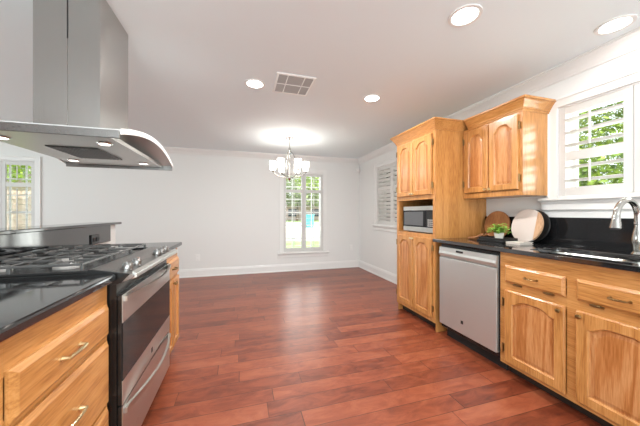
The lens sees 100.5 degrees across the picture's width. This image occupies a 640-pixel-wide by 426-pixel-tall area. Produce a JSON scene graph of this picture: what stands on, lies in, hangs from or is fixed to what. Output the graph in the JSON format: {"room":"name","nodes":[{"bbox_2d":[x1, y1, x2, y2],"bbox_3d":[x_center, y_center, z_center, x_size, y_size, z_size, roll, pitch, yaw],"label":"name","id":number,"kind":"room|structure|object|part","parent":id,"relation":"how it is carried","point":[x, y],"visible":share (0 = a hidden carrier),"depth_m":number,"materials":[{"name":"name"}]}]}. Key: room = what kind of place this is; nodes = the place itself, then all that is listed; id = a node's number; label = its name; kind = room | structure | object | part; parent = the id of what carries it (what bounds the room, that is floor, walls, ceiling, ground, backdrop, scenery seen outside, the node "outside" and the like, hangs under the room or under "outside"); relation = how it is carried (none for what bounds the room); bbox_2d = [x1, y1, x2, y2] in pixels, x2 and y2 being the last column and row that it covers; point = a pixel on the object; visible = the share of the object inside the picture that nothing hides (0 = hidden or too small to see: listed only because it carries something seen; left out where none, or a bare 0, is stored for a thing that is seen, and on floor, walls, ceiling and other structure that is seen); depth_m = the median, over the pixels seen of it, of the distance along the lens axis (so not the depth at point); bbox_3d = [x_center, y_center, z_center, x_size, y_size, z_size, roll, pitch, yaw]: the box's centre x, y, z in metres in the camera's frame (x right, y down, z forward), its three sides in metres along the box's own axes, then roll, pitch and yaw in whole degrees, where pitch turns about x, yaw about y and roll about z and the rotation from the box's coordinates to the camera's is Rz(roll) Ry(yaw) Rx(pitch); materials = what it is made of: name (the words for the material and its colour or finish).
{"room":"kitchen","nodes":[
{"label":"kitchen","id":0,"kind":"room"},
{"bbox_2d":[76,225,114,248],"bbox_3d":[-1.457,0.631,0.769,0.120,1.055,3.500,0,0,-16],"label":"wall","id":1,"kind":"structure","parent":0,"point":[112,241],"depth_m":2.41,"materials":[{"name":"white paint"}]},
{"bbox_2d":[0,225,110,261],"bbox_3d":[-1.369,0.175,0.720,0.019,0.143,3.357,0,0,-16],"label":"backsplash","id":2,"kind":"structure","parent":1,"relation":"attached to","point":[10,244],"depth_m":1.59,"materials":[{"name":"silver metal"}]},
{"bbox_2d":[91,234,98,244],"bbox_3d":[-1.752,0.206,2.076,0.014,0.074,0.115,0,0,-16],"label":"power outlet","id":3,"kind":"object","parent":2,"relation":"attached to","point":[94,238],"visible":1,"depth_m":2.06,"materials":[{"name":"black plastic"}]},
{"bbox_2d":[0,222,121,234],"bbox_3d":[-1.462,0.093,0.775,0.215,0.020,3.515,0,0,-16],"label":"granite ledge","id":4,"kind":"object","parent":1,"relation":"on","point":[25,229],"visible":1,"depth_m":1.64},
{"bbox_2d":[0,144,358,269],"bbox_3d":[-2.651,0.004,4.812,7.640,2.310,0.200,0,0,-16],"label":"wall","id":5,"kind":"structure","parent":0,"point":[225,211],"depth_m":4.85,"materials":[{"name":"white paint"}]},
{"bbox_2d":[0,155,40,227],"bbox_3d":[-4.876,0.002,4.118,1.050,1.775,0.252,0,0,-16],"label":"window","id":6,"kind":"structure","parent":5,"relation":"in","point":[34,162],"depth_m":4.14,"materials":[{"name":"white paint"}]},
{"bbox_3d":[-5.052,-0.011,3.995,0.406,1.572,0.062,0,0,-16],"label":"shutter panel","id":7,"kind":"part","parent":6,"relation":"part of","materials":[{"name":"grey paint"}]},
{"bbox_3d":[-4.903,-0.011,4.210,0.796,1.576,0.030,0,0,-16],"label":"sash","id":8,"kind":"part","parent":6,"relation":"part of","materials":[{"name":"white paint"}]},
{"bbox_2d":[0,141,358,163],"bbox_3d":[-2.707,-1.101,4.648,7.440,0.100,0.084,0,0,-16],"label":"trim","id":9,"kind":"structure","parent":5,"relation":"attached to","point":[170,150],"depth_m":5.06,"materials":[{"name":"white paint"}]},
{"bbox_2d":[177,260,358,277],"bbox_3d":[-2.715,1.087,4.675,7.440,0.145,0.028,0,0,-16],"label":"baseboard","id":10,"kind":"structure","parent":5,"relation":"attached to","point":[187,273],"depth_m":5.16,"materials":[{"name":"white paint"}]},
{"bbox_2d":[278,168,328,257],"bbox_3d":[-0.349,0.002,5.455,1.050,1.775,0.252,0,0,-16],"label":"window","id":11,"kind":"structure","parent":5,"relation":"in","point":[304,251],"depth_m":5.40,"materials":[{"name":"white paint"}]},
{"bbox_3d":[-0.526,-0.011,5.332,0.406,1.572,0.062,0,0,-16],"label":"shutter panel","id":12,"kind":"part","parent":11,"relation":"part of","materials":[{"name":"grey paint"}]},
{"bbox_3d":[-0.376,-0.011,5.546,0.796,1.576,0.030,0,0,-16],"label":"sash","id":13,"kind":"part","parent":11,"relation":"part of","materials":[{"name":"white paint"}]},
{"bbox_3d":[-0.322,0.839,5.363,1.050,0.100,0.062,0,0,-16],"label":"sill","id":14,"kind":"part","parent":11,"relation":"part of","materials":[{"name":"white paint"}]},
{"bbox_3d":[-0.134,-0.011,5.447,0.406,1.572,0.062,0,0,-16],"label":"shutter panel","id":15,"kind":"part","parent":11,"relation":"part of","materials":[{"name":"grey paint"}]},
{"bbox_2d":[0,0,639,158],"bbox_3d":[-1.619,-1.211,0.964,7.840,0.120,8.166,0,0,-16],"label":"ceiling","id":16,"kind":"structure","parent":0,"point":[190,62],"depth_m":2.01,"materials":[{"name":"white paint"}]},
{"bbox_2d":[0,0,172,170],"bbox_3d":[-1.367,-0.743,1.559,0.722,0.814,0.963,0,0,-16],"label":"range hood","id":17,"kind":"object","parent":16,"relation":"attached to","point":[80,47],"visible":1,"depth_m":1.36,"materials":[{"name":"silver metal"}]},
{"bbox_2d":[244,79,264,88],"bbox_3d":[-0.579,-1.147,2.368,0.180,0.006,0.180,0,0,-16],"label":"recessed light","id":18,"kind":"object","parent":16,"relation":"in","point":[251,83],"visible":1,"depth_m":2.36,"materials":[{"name":"white paint"}]},
{"bbox_2d":[270,137,308,180],"bbox_3d":[-0.467,-0.821,4.069,0.594,0.660,0.572,0,0,-16],"label":"chandelier","id":19,"kind":"object","parent":16,"relation":"hanging from","point":[280,161],"visible":1,"depth_m":4.02,"materials":[{"name":"white glass"}]},
{"bbox_3d":[-0.715,-0.714,4.041,0.102,0.138,0.102,0,0,-16],"label":"lamp shade","id":20,"kind":"part","parent":19,"relation":"part of","materials":[{"name":"white glass"}]},
{"bbox_3d":[-0.566,-0.714,3.840,0.102,0.138,0.102,0,0,-16],"label":"lamp shade","id":21,"kind":"part","parent":19,"relation":"part of","materials":[{"name":"white glass"}]},
{"bbox_3d":[-0.531,-0.744,3.942,0.051,0.422,0.267,0,0,19],"label":"arm","id":22,"kind":"part","parent":19,"relation":"part of","materials":[{"name":"silver metal"}]},
{"bbox_3d":[-0.318,-0.714,3.868,0.102,0.138,0.102,0,0,-16],"label":"lamp shade","id":23,"kind":"part","parent":19,"relation":"part of","materials":[{"name":"white glass"}]},
{"bbox_3d":[-0.323,-0.744,4.078,0.265,0.423,0.074,0,0,-16],"label":"arm","id":24,"kind":"part","parent":19,"relation":"part of","materials":[{"name":"silver metal"}]},
{"bbox_3d":[-0.218,-0.714,4.098,0.102,0.138,0.102,0,0,-16],"label":"lamp shade","id":25,"kind":"part","parent":19,"relation":"part of","materials":[{"name":"white glass"}]},
{"bbox_2d":[272,72,316,95],"bbox_3d":[-0.240,-1.146,2.384,0.334,0.010,0.356,0,0,-16],"label":"ceiling vent","id":26,"kind":"object","parent":16,"relation":"in","point":[286,83],"visible":1,"depth_m":2.36,"materials":[{"name":"white metal"}]},
{"bbox_2d":[363,94,380,101],"bbox_3d":[0.521,-1.147,2.667,0.180,0.006,0.180,0,0,-16],"label":"recessed light","id":27,"kind":"object","parent":16,"relation":"in","point":[373,97],"visible":1,"depth_m":2.67,"materials":[{"name":"white paint"}]},
{"bbox_2d":[448,4,482,26],"bbox_3d":[0.845,-1.147,1.552,0.180,0.006,0.180,0,0,-16],"label":"recessed light","id":28,"kind":"object","parent":16,"relation":"in","point":[465,15],"visible":1,"depth_m":1.55,"materials":[{"name":"white paint"}]},
{"bbox_2d":[594,14,637,34],"bbox_3d":[1.803,-1.147,1.627,0.180,0.006,0.180,0,0,-16],"label":"recessed light","id":29,"kind":"object","parent":16,"relation":"in","point":[618,23],"visible":1,"depth_m":1.62,"materials":[{"name":"white paint"}]},
{"bbox_2d":[141,267,602,425],"bbox_3d":[-1.619,1.209,0.964,7.840,0.100,8.166,0,0,-16],"label":"floor","id":30,"kind":"structure","parent":0,"point":[321,347],"depth_m":2.00,"materials":[{"name":"brown wood"}]},
{"bbox_2d":[0,285,108,425],"bbox_3d":[-1.050,0.720,0.747,0.644,0.879,0.517,0,0,-16],"label":"base cabinet","id":31,"kind":"object","parent":30,"relation":"on","point":[54,371],"visible":0.85,"depth_m":0.78,"materials":[{"name":"brown wood"}]},
{"bbox_2d":[0,274,115,341],"bbox_3d":[-0.985,0.263,0.532,0.608,0.030,0.979,0,0,-16],"label":"countertop","id":32,"kind":"structure","parent":31,"relation":"on","point":[24,303],"depth_m":0.80,"materials":[{"name":"black stone"}]},
{"bbox_3d":[-0.778,0.630,0.833,0.018,0.247,0.465,0,0,-16],"label":"drawer","id":33,"kind":"part","parent":31,"relation":"part of","materials":[{"name":"brown wood"}]},
{"bbox_3d":[-0.751,0.424,0.821,0.028,0.015,0.106,0,0,-16],"label":"handle","id":34,"kind":"part","parent":31,"relation":"part of","materials":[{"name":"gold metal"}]},
{"bbox_3d":[-0.751,0.630,0.821,0.028,0.015,0.106,0,0,-16],"label":"handle","id":35,"kind":"part","parent":31,"relation":"part of","materials":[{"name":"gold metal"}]},
{"bbox_3d":[-0.778,0.898,0.833,0.018,0.262,0.465,0,0,-16],"label":"drawer","id":36,"kind":"part","parent":31,"relation":"part of","materials":[{"name":"brown wood"}]},
{"bbox_2d":[0,243,176,425],"bbox_3d":[-1.195,0.679,1.382,0.675,0.959,0.768,0,0,-16],"label":"gas range","id":37,"kind":"object","parent":30,"relation":"on","point":[138,300],"visible":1,"depth_m":1.24,"materials":[{"name":"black metal"}]},
{"bbox_2d":[0,243,148,279],"bbox_3d":[-1.277,0.230,1.358,0.500,0.059,0.768,0,0,-16],"label":"cooktop","id":38,"kind":"object","parent":37,"relation":"in","point":[62,262],"depth_m":1.20,"materials":[{"name":"grey metal"}]},
{"bbox_3d":[-0.838,0.229,1.155,0.052,0.043,0.052,0,0,-16],"label":"knob","id":39,"kind":"part","parent":37,"relation":"part of","materials":[{"name":"silver metal"}]},
{"bbox_3d":[-0.960,0.260,1.452,0.158,0.066,0.752,0,0,-16],"label":"control panel","id":40,"kind":"part","parent":37,"relation":"part of","materials":[{"name":"silver metal"}]},
{"bbox_3d":[-0.868,0.229,1.256,0.052,0.043,0.052,0,0,-16],"label":"knob","id":41,"kind":"part","parent":37,"relation":"part of","materials":[{"name":"silver metal"}]},
{"bbox_3d":[-0.934,0.923,1.459,0.016,0.241,0.752,0,0,-16],"label":"warming drawer","id":42,"kind":"part","parent":37,"relation":"part of","materials":[{"name":"silver metal"}]},
{"bbox_3d":[-0.934,0.569,1.459,0.016,0.456,0.752,0,0,-16],"label":"oven door","id":43,"kind":"part","parent":37,"relation":"part of","materials":[{"name":"silver metal"}]},
{"bbox_3d":[-0.925,0.577,1.462,0.004,0.240,0.748,0,0,-16],"label":"door glass","id":44,"kind":"part","parent":37,"relation":"part of","materials":[{"name":"black glass"}]},
{"bbox_3d":[-0.898,0.829,1.470,0.057,0.024,0.724,0,0,-16],"label":"handle","id":45,"kind":"part","parent":37,"relation":"part of","materials":[{"name":"silver metal"}]},
{"bbox_3d":[-0.898,0.359,1.470,0.057,0.024,0.724,0,0,-16],"label":"handle","id":46,"kind":"part","parent":37,"relation":"part of","materials":[{"name":"silver metal"}]},
{"bbox_3d":[-0.889,0.262,1.479,0.021,0.033,0.748,0,0,-16],"label":"trim","id":47,"kind":"part","parent":37,"relation":"part of","materials":[{"name":"silver metal"}]},
{"bbox_3d":[-0.958,0.229,1.563,0.052,0.043,0.052,0,0,-16],"label":"knob","id":48,"kind":"part","parent":37,"relation":"part of","materials":[{"name":"silver metal"}]},
{"bbox_3d":[-0.981,0.229,1.639,0.052,0.043,0.052,0,0,-16],"label":"knob","id":49,"kind":"part","parent":37,"relation":"part of","materials":[{"name":"silver metal"}]},
{"bbox_2d":[167,248,178,352],"bbox_3d":[-1.405,0.720,1.958,0.650,0.879,0.448,0,0,-16],"label":"base cabinet","id":50,"kind":"object","parent":30,"relation":"on","point":[173,260],"visible":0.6,"depth_m":2.08,"materials":[{"name":"brown wood"}]},
{"bbox_2d":[76,242,181,249],"bbox_3d":[-1.411,0.263,1.973,0.608,0.030,0.486,0,0,-16],"label":"countertop","id":51,"kind":"structure","parent":50,"relation":"on","point":[172,245],"depth_m":2.09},
{"bbox_3d":[-1.107,0.776,1.948,0.018,0.525,0.194,0,0,-16],"label":"door","id":52,"kind":"part","parent":50,"relation":"part of","materials":[{"name":"brown wood"}]},
{"bbox_3d":[-1.152,0.674,2.033,0.018,0.789,0.448,0,0,-16],"label":"frame","id":53,"kind":"part","parent":50,"relation":"part of","materials":[{"name":"brown wood"}]},
{"bbox_3d":[-1.136,0.428,2.045,0.018,0.132,0.395,0,0,-16],"label":"drawer","id":54,"kind":"part","parent":50,"relation":"part of","materials":[{"name":"brown wood"}]},
{"bbox_3d":[-1.164,0.776,2.141,0.018,0.525,0.194,0,0,-16],"label":"door","id":55,"kind":"part","parent":50,"relation":"part of","materials":[{"name":"brown wood"}]},
{"bbox_2d":[390,117,485,331],"bbox_3d":[1.300,0.125,2.983,0.693,2.068,0.785,0,0,-16],"label":"pantry cabinet","id":56,"kind":"object","parent":30,"relation":"on","point":[429,155],"visible":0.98,"depth_m":2.70,"materials":[{"name":"brown wood"}]},
{"bbox_3d":[0.973,-0.486,3.046,0.018,0.600,0.293,0,0,-16],"label":"door","id":57,"kind":"part","parent":56,"relation":"part of","materials":[{"name":"brown wood"}]},
{"bbox_3d":[0.973,0.642,3.046,0.018,0.777,0.293,0,0,-16],"label":"door","id":58,"kind":"part","parent":56,"relation":"part of","materials":[{"name":"brown wood"}]},
{"bbox_3d":[1.034,0.127,2.904,0.018,1.895,0.665,0,0,-16],"label":"frame","id":59,"kind":"part","parent":56,"relation":"part of","materials":[{"name":"brown wood"}]},
{"bbox_2d":[403,206,432,232],"bbox_3d":[1.256,0.069,2.937,0.428,0.284,0.522,0,0,-16],"label":"microwave","id":60,"kind":"object","parent":56,"relation":"in","point":[415,218],"visible":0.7,"depth_m":2.85,"materials":[{"name":"silver metal"}]},
{"bbox_3d":[1.046,0.061,2.937,0.021,0.178,0.402,0,0,-16],"label":"door","id":61,"kind":"part","parent":60,"relation":"part of","materials":[{"name":"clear glass"}]},
{"bbox_3d":[1.121,0.061,2.686,0.019,0.178,0.118,0,0,-16],"label":"control panel","id":62,"kind":"part","parent":60,"relation":"part of","materials":[{"name":"black ceramic"}]},
{"bbox_3d":[1.058,-0.486,2.758,0.018,0.600,0.293,0,0,-16],"label":"door","id":63,"kind":"part","parent":56,"relation":"part of","materials":[{"name":"brown wood"}]},
{"bbox_3d":[1.058,0.642,2.758,0.018,0.777,0.293,0,0,-16],"label":"door","id":64,"kind":"part","parent":56,"relation":"part of","materials":[{"name":"brown wood"}]},
{"bbox_3d":[1.300,-0.861,2.983,0.693,0.097,0.785,0,0,-16],"label":"crown moulding","id":65,"kind":"part","parent":56,"relation":"part of","materials":[{"name":"brown wood"}]},
{"bbox_2d":[439,244,508,369],"bbox_3d":[1.487,0.725,2.300,0.606,0.868,0.595,0,0,-16],"label":"dishwasher","id":66,"kind":"object","parent":30,"relation":"on","point":[469,277],"visible":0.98,"depth_m":2.15,"materials":[{"name":"silver metal"}]},
{"bbox_3d":[1.212,0.360,2.222,0.035,0.094,0.581,0,0,-16],"label":"control panel","id":67,"kind":"part","parent":66,"relation":"part of","materials":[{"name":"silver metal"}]},
{"bbox_3d":[1.216,0.715,2.223,0.026,0.615,0.581,0,0,-16],"label":"door","id":68,"kind":"part","parent":66,"relation":"part of","materials":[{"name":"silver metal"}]},
{"bbox_2d":[500,252,639,425],"bbox_3d":[1.715,0.720,1.592,0.686,0.879,0.883,0,0,-16],"label":"base cabinet","id":69,"kind":"object","parent":30,"relation":"on","point":[578,343],"visible":0.97,"depth_m":1.50,"materials":[{"name":"brown wood"}]},
{"bbox_3d":[1.366,0.795,1.714,0.018,0.506,0.367,0,0,-16],"label":"door","id":70,"kind":"part","parent":69,"relation":"part of","materials":[{"name":"brown wood"}]},
{"bbox_3d":[1.366,0.427,1.714,0.018,0.117,0.367,0,0,-16],"label":"drawer","id":71,"kind":"part","parent":69,"relation":"part of","materials":[{"name":"brown wood"}]},
{"bbox_2d":[433,238,639,272],"bbox_3d":[1.622,0.263,1.906,0.646,0.030,1.578,0,0,-16],"label":"countertop","id":72,"kind":"structure","parent":69,"relation":"on","point":[537,249],"depth_m":1.76,"materials":[{"name":"black stone"}]},
{"bbox_2d":[468,233,487,238],"bbox_3d":[1.481,0.215,2.493,0.070,0.061,0.152,0,0,-39],"label":"wooden paddle","id":73,"kind":"object","parent":72,"relation":"on","point":[486,234],"visible":0.84,"depth_m":2.47,"materials":[{"name":"brown wood"}]},
{"bbox_3d":[1.458,0.216,2.485,0.024,0.059,0.134,0,0,-43],"label":"handle","id":74,"kind":"part","parent":73,"relation":"part of","materials":[{"name":"brown wood"}]},
{"bbox_2d":[477,239,505,242],"bbox_3d":[1.531,0.241,2.318,0.150,0.012,0.250,0,0,-16],"label":"flat book","id":75,"kind":"object","parent":72,"relation":"on","point":[477,239],"visible":0.48,"depth_m":2.28,"materials":[{"name":"black paint"}]},
{"bbox_2d":[479,236,517,241],"bbox_3d":[1.540,0.223,2.308,0.150,0.024,0.245,0,0,-16],"label":"serving tray","id":76,"kind":"object","parent":75,"relation":"on","point":[493,238],"visible":0.97,"depth_m":2.26,"materials":[{"name":"black paint"}]},
{"bbox_2d":[487,223,511,238],"bbox_3d":[1.533,0.156,2.284,0.188,0.144,0.196,0,0,32],"label":"potted herb","id":77,"kind":"object","parent":76,"relation":"on","point":[498,233],"visible":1,"depth_m":2.26,"materials":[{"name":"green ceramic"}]},
{"bbox_2d":[494,232,503,238],"bbox_3d":[1.536,0.199,2.284,0.074,0.058,0.074,0,0,-16],"label":"pot","id":78,"kind":"object","parent":77,"relation":"attached to","point":[500,234],"depth_m":2.25,"materials":[{"name":"beige ceramic"}]},
{"bbox_2d":[484,211,510,235],"bbox_3d":[1.712,0.113,2.575,0.052,0.266,0.268,0,0,-16],"label":"cutting board","id":79,"kind":"object","parent":72,"relation":"on","point":[497,217],"visible":0.73,"depth_m":2.58,"materials":[{"name":"brown wood"}]},
{"bbox_2d":[506,241,532,244],"bbox_3d":[1.593,0.239,2.126,0.140,0.016,0.115,0,0,-16],"label":"book","id":80,"kind":"object","parent":72,"relation":"on","point":[507,242],"visible":0.98,"depth_m":2.08,"materials":[{"name":"beige paper"}]},
{"bbox_2d":[511,209,543,241],"bbox_3d":[1.738,0.106,2.238,0.077,0.282,0.286,0,0,-7],"label":"cutting board","id":81,"kind":"object","parent":72,"relation":"on","point":[528,224],"visible":0.87,"depth_m":2.22,"materials":[{"name":"beige wood"}]},
{"bbox_2d":[531,210,550,241],"bbox_3d":[1.808,0.110,2.267,0.074,0.275,0.280,0,0,-16],"label":"cutting board","id":82,"kind":"object","parent":72,"relation":"on","point":[547,223],"visible":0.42,"depth_m":2.17,"materials":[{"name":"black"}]},
{"bbox_2d":[551,252,639,287],"bbox_3d":[1.674,0.372,1.508,0.347,0.186,0.757,0,0,-16],"label":"sink","id":83,"kind":"object","parent":72,"relation":"in","point":[582,255],"visible":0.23,"depth_m":1.70,"materials":[{"name":"silver metal"}]},
{"bbox_2d":[609,198,639,255],"bbox_3d":[1.789,0.079,1.519,0.260,0.337,0.111,0,0,-16],"label":"kitchen faucet","id":84,"kind":"object","parent":72,"relation":"on","point":[615,224],"visible":1,"depth_m":1.55,"materials":[{"name":"silver metal"}]},
{"bbox_3d":[1.783,-0.016,1.543,0.228,0.148,0.031,0,0,-16],"label":"spout","id":85,"kind":"part","parent":84,"relation":"part of","materials":[{"name":"silver metal"}]},
{"bbox_3d":[1.485,0.795,1.311,0.018,0.506,0.367,0,0,-16],"label":"door","id":86,"kind":"part","parent":69,"relation":"part of","materials":[{"name":"brown wood"}]},
{"bbox_3d":[1.485,0.427,1.311,0.018,0.117,0.367,0,0,-16],"label":"drawer","id":87,"kind":"part","parent":69,"relation":"part of","materials":[{"name":"brown wood"}]},
{"bbox_3d":[1.461,0.427,1.304,0.036,0.015,0.088,0,0,-16],"label":"handle","id":88,"kind":"part","parent":69,"relation":"part of","materials":[{"name":"gold metal"}]},
{"bbox_2d":[359,49,639,274],"bbox_3d":[2.044,0.004,2.046,0.200,2.310,7.766,0,0,-16],"label":"wall","id":89,"kind":"structure","parent":0,"point":[377,248],"depth_m":2.58,"materials":[{"name":"white paint"}]},
{"bbox_2d":[359,260,396,283],"bbox_3d":[1.180,1.087,4.569,0.028,0.145,2.436,0,0,-16],"label":"baseboard","id":90,"kind":"structure","parent":89,"relation":"attached to","point":[389,276],"depth_m":4.87,"materials":[{"name":"white paint"}]},
{"bbox_2d":[372,157,396,232],"bbox_3d":[1.280,-0.298,4.507,0.252,1.235,1.250,0,0,-16],"label":"window","id":91,"kind":"structure","parent":89,"relation":"in","point":[385,172],"depth_m":4.70,"materials":[{"name":"white paint"}]},
{"bbox_3d":[1.189,0.269,4.480,0.062,0.100,1.250,0,0,-16],"label":"sill","id":92,"kind":"part","parent":91,"relation":"part of","materials":[{"name":"white paint"}]},
{"bbox_3d":[1.141,-0.311,4.731,0.057,1.032,0.505,0,0,-16],"label":"shutter panel","id":93,"kind":"part","parent":91,"relation":"part of","materials":[{"name":"grey paint"}]},
{"bbox_3d":[1.372,-0.311,4.534,0.004,1.020,0.980,0,0,-16],"label":"pane","id":94,"kind":"part","parent":91,"relation":"part of","materials":[{"name":"clear glass"}]},
{"bbox_3d":[1.284,-0.311,4.243,0.057,1.032,0.505,0,0,-16],"label":"shutter panel","id":95,"kind":"part","parent":91,"relation":"part of","materials":[{"name":"grey paint"}]},
{"bbox_2d":[358,27,639,163],"bbox_3d":[1.908,-1.101,2.006,0.084,0.100,7.766,0,0,-16],"label":"trim","id":96,"kind":"structure","parent":89,"relation":"attached to","point":[628,42],"depth_m":2.11,"materials":[{"name":"white paint"}]},
{"bbox_2d":[463,94,555,198],"bbox_3d":[1.648,-0.526,2.397,0.358,0.766,0.649,0,0,-16],"label":"upper cabinet","id":97,"kind":"object","parent":89,"relation":"attached to","point":[505,145],"visible":1,"depth_m":2.21,"materials":[{"name":"brown wood"}]},
{"bbox_3d":[1.477,-0.493,2.521,0.018,0.600,0.260,0,0,-16],"label":"door","id":98,"kind":"part","parent":97,"relation":"part of","materials":[{"name":"brown wood"}]},
{"bbox_3d":[1.534,-0.482,2.395,0.018,0.678,0.589,0,0,-16],"label":"frame","id":99,"kind":"part","parent":97,"relation":"part of","materials":[{"name":"brown wood"}]},
{"bbox_3d":[1.554,-0.493,2.260,0.018,0.600,0.260,0,0,-16],"label":"door","id":100,"kind":"part","parent":97,"relation":"part of","materials":[{"name":"brown wood"}]},
{"bbox_3d":[1.656,-0.861,2.368,0.358,0.097,0.587,0,0,-16],"label":"crown moulding","id":101,"kind":"part","parent":97,"relation":"part of","materials":[{"name":"brown wood"}]},
{"bbox_2d":[485,216,633,250],"bbox_3d":[1.942,0.157,2.001,0.020,0.243,1.578,0,0,-16],"label":"backsplash","id":102,"kind":"structure","parent":89,"relation":"attached to","point":[584,232],"depth_m":1.93,"materials":[{"name":"black stone"}]},
{"bbox_2d":[538,68,639,210],"bbox_3d":[2.096,-0.469,1.742,0.252,0.895,1.085,0,0,-16],"label":"window","id":103,"kind":"structure","parent":89,"relation":"in","point":[625,87],"depth_m":1.92,"materials":[{"name":"white paint"}]},
{"bbox_3d":[2.005,-0.071,1.716,0.062,0.100,1.085,0,0,-16],"label":"sill","id":104,"kind":"part","parent":103,"relation":"part of","materials":[{"name":"white paint"}]},
{"bbox_3d":[1.977,-0.481,1.929,0.074,0.692,0.424,0,0,-16],"label":"shutter panel","id":105,"kind":"part","parent":103,"relation":"part of","materials":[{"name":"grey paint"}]},
{"bbox_3d":[2.188,-0.481,1.770,0.030,0.696,0.831,0,0,-16],"label":"sash","id":106,"kind":"part","parent":103,"relation":"part of","materials":[{"name":"white paint"}]},
{"bbox_3d":[2.097,-0.481,1.520,0.074,0.692,0.422,0,0,-16],"label":"shutter panel","id":107,"kind":"part","parent":103,"relation":"part of","materials":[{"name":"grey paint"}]},
{"label":"outside","id":108,"kind":"structure","parent":0,"visible":0},
{"bbox_2d":[286,220,318,247],"bbox_3d":[-8.495,1.399,28.772,120.000,0.120,120.000,0,0,-16],"label":"ground","id":109,"kind":"structure","parent":108,"point":[296,244],"depth_m":11.68,"materials":[{"name":"green plant"}]},
{"bbox_2d":[7,165,30,182],"bbox_3d":[-10.527,-0.885,8.630,5.584,4.456,2.233,0,0,-16],"label":"tree","id":110,"kind":"object","parent":109,"relation":"on","point":[22,169],"visible":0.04,"depth_m":8.54,"materials":[{"name":"green plant"}]},
{"bbox_2d":[286,176,318,220],"bbox_3d":[-3.396,-3.279,45.460,15.792,9.245,7.927,0,0,-16],"label":"tree","id":111,"kind":"object","parent":109,"relation":"on","point":[295,195],"visible":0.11,"depth_m":43.62,"materials":[{"name":"green plant"}]},
{"bbox_2d":[286,198,318,219],"bbox_3d":[-5.701,-1.001,54.621,20.800,4.680,9.000,0,0,-16],"label":"house","id":112,"kind":"structure","parent":109,"relation":"on","point":[316,217],"depth_m":50.98,"materials":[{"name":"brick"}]},
{"bbox_2d":[286,177,318,193],"bbox_3d":[-0.736,-1.541,11.781,4.890,5.769,3.002,0,0,-36],"label":"tree","id":113,"kind":"object","parent":109,"relation":"on","point":[316,178],"visible":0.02,"depth_m":11.59,"materials":[{"name":"green plant"}]},
{"bbox_2d":[579,100,622,185],"bbox_3d":[4.209,-0.779,4.104,2.389,4.245,3.830,0,0,-16],"label":"tree","id":114,"kind":"object","parent":109,"relation":"on","point":[583,171],"visible":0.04,"depth_m":3.59,"materials":[{"name":"green plant"}]},
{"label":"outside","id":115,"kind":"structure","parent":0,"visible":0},
{"bbox_2d":[286,222,318,240],"bbox_3d":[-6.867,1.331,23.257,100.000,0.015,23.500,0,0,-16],"label":"street","id":116,"kind":"structure","parent":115,"point":[296,229],"depth_m":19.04,"materials":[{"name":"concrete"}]},
{"bbox_2d":[7,165,30,226],"bbox_3d":[-16.929,-1.051,12.310,11.300,4.780,7.800,0,0,-16],"label":"house","id":117,"kind":"structure","parent":116,"relation":"on","point":[21,216],"depth_m":10.32,"materials":[{"name":"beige brick"}]},
{"bbox_2d":[306,215,312,227],"bbox_3d":[-0.927,0.727,23.499,0.780,1.195,0.800,0,0,-16],"label":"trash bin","id":118,"kind":"object","parent":116,"relation":"on","point":[308,217],"visible":0.44,"depth_m":23.17,"materials":[{"name":"teal plastic"}]}
]}

